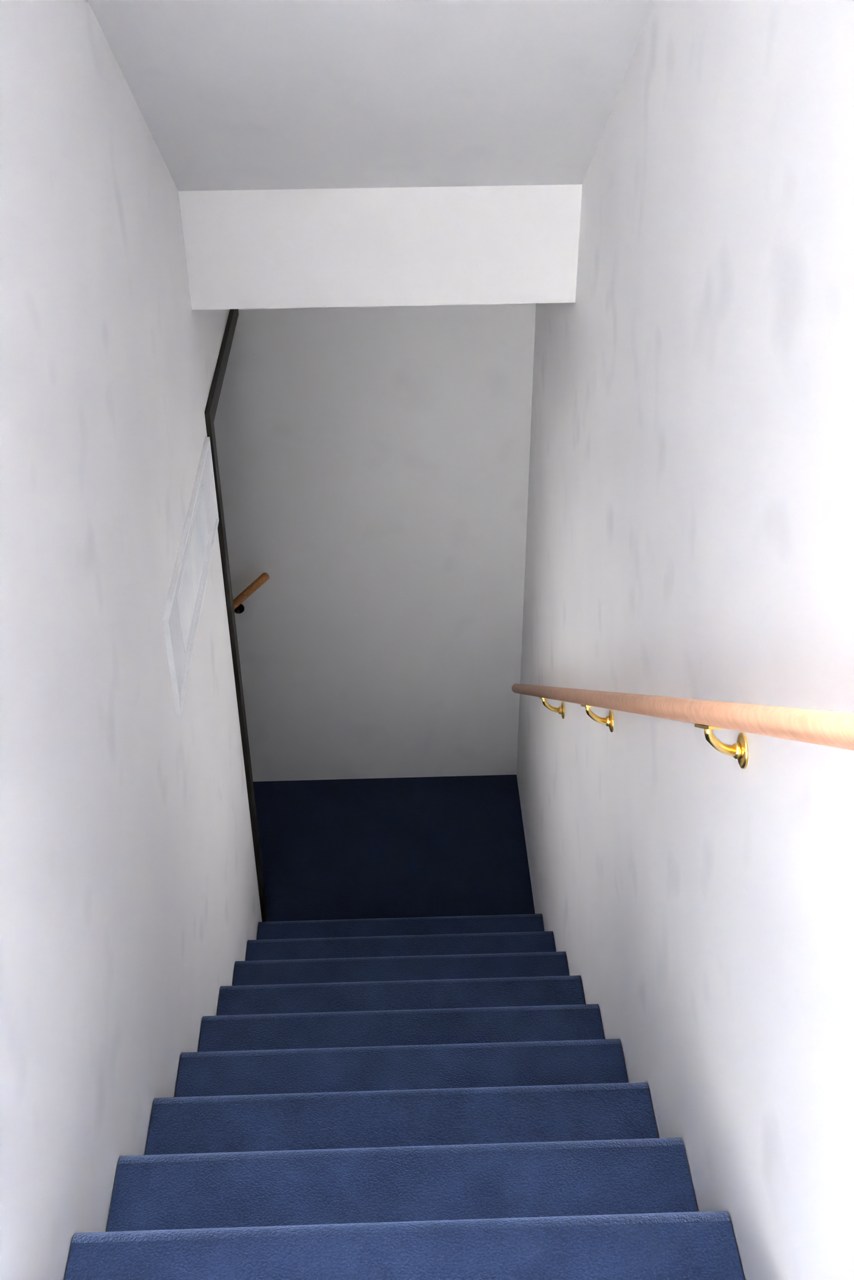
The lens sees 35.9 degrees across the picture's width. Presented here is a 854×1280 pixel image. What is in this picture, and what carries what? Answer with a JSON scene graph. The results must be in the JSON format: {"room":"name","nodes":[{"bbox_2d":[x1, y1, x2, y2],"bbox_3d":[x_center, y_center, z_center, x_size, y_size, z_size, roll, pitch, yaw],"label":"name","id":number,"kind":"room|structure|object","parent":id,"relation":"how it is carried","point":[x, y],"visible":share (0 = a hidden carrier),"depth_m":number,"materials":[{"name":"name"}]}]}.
{"room":"stairwell","nodes":[
{"label":"stairwell","id":0,"kind":"room"},
{"bbox_2d":[0,0,262,1279],"bbox_3d":[-0.602,-0.240,2.584,0.100,4.871,3.460,-1,35,-1],"label":"wall","id":1,"kind":"structure","parent":0,"point":[129,895],"depth_m":2.12,"materials":[{"name":"white paint"}]},
{"bbox_2d":[161,437,219,715],"bbox_3d":[-0.558,-0.183,3.159,0.011,0.250,0.855,-1,35,-1],"label":"wall panel","id":2,"kind":"object","parent":1,"relation":"attached to","point":[182,613],"visible":1,"depth_m":3.09,"materials":[{"name":"white paint"}]},
{"bbox_2d":[204,308,268,921],"bbox_3d":[-0.629,-0.014,4.341,0.113,1.989,0.835,-1,35,-1],"label":"doorframe","id":3,"kind":"object","parent":1,"relation":"attached to","point":[211,409],"visible":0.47,"depth_m":3.85,"materials":[{"name":"black wood"}]},
{"bbox_2d":[87,0,654,191],"bbox_3d":[-0.886,-0.195,0.225,2.675,1.880,5.660,-1,35,-1],"label":"ceiling","id":4,"kind":"structure","parent":0,"point":[231,95],"depth_m":2.54,"materials":[{"name":"white paint"}]},
{"bbox_2d":[213,303,536,781],"bbox_3d":[-1.246,-1.244,4.030,3.175,4.871,0.100,-1,35,-1],"label":"wall","id":5,"kind":"structure","parent":0,"point":[374,462],"depth_m":4.61,"materials":[{"name":"white paint"}]},
{"bbox_2d":[233,572,269,613],"bbox_3d":[-1.118,0.209,4.941,1.134,1.079,0.074,-1,35,-1],"label":"handrail","id":6,"kind":"object","parent":5,"relation":"attached to","point":[239,608],"visible":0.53,"depth_m":4.66,"materials":[{"name":"brown wood"}]},
{"bbox_2d":[178,184,582,310],"bbox_3d":[-0.122,-1.373,3.404,0.950,0.739,0.850,-1,35,-1],"label":"header beam","id":7,"kind":"structure","parent":0,"point":[255,249],"depth_m":3.18,"materials":[{"name":"white paint"}]},
{"bbox_2d":[253,774,535,921],"bbox_3d":[-1.162,0.914,4.861,3.075,0.120,1.011,-1,35,-1],"label":"floor","id":8,"kind":"structure","parent":0,"point":[436,846],"depth_m":4.94,"materials":[{"name":"blue carpet"}]},
{"bbox_2d":[64,913,744,1279],"bbox_3d":[-0.053,1.033,2.937,0.946,1.871,2.549,-1,35,-1],"label":"staircase","id":9,"kind":"structure","parent":8,"relation":"on","point":[436,1098],"depth_m":2.45,"materials":[{"name":"blue carpet"}]},
{"bbox_2d":[516,0,853,1279],"bbox_3d":[0.495,0.578,1.398,0.100,4.871,6.610,-1,35,-1],"label":"wall","id":10,"kind":"structure","parent":0,"point":[690,522],"depth_m":1.91,"materials":[{"name":"white paint"}]},
{"bbox_2d":[512,683,853,768],"bbox_3d":[0.371,0.113,2.456,0.078,2.432,3.293,-1,35,-1],"label":"handrail","id":11,"kind":"object","parent":10,"relation":"attached to","point":[835,729],"visible":1,"depth_m":1.66,"materials":[{"name":"brown wood"}]}
]}

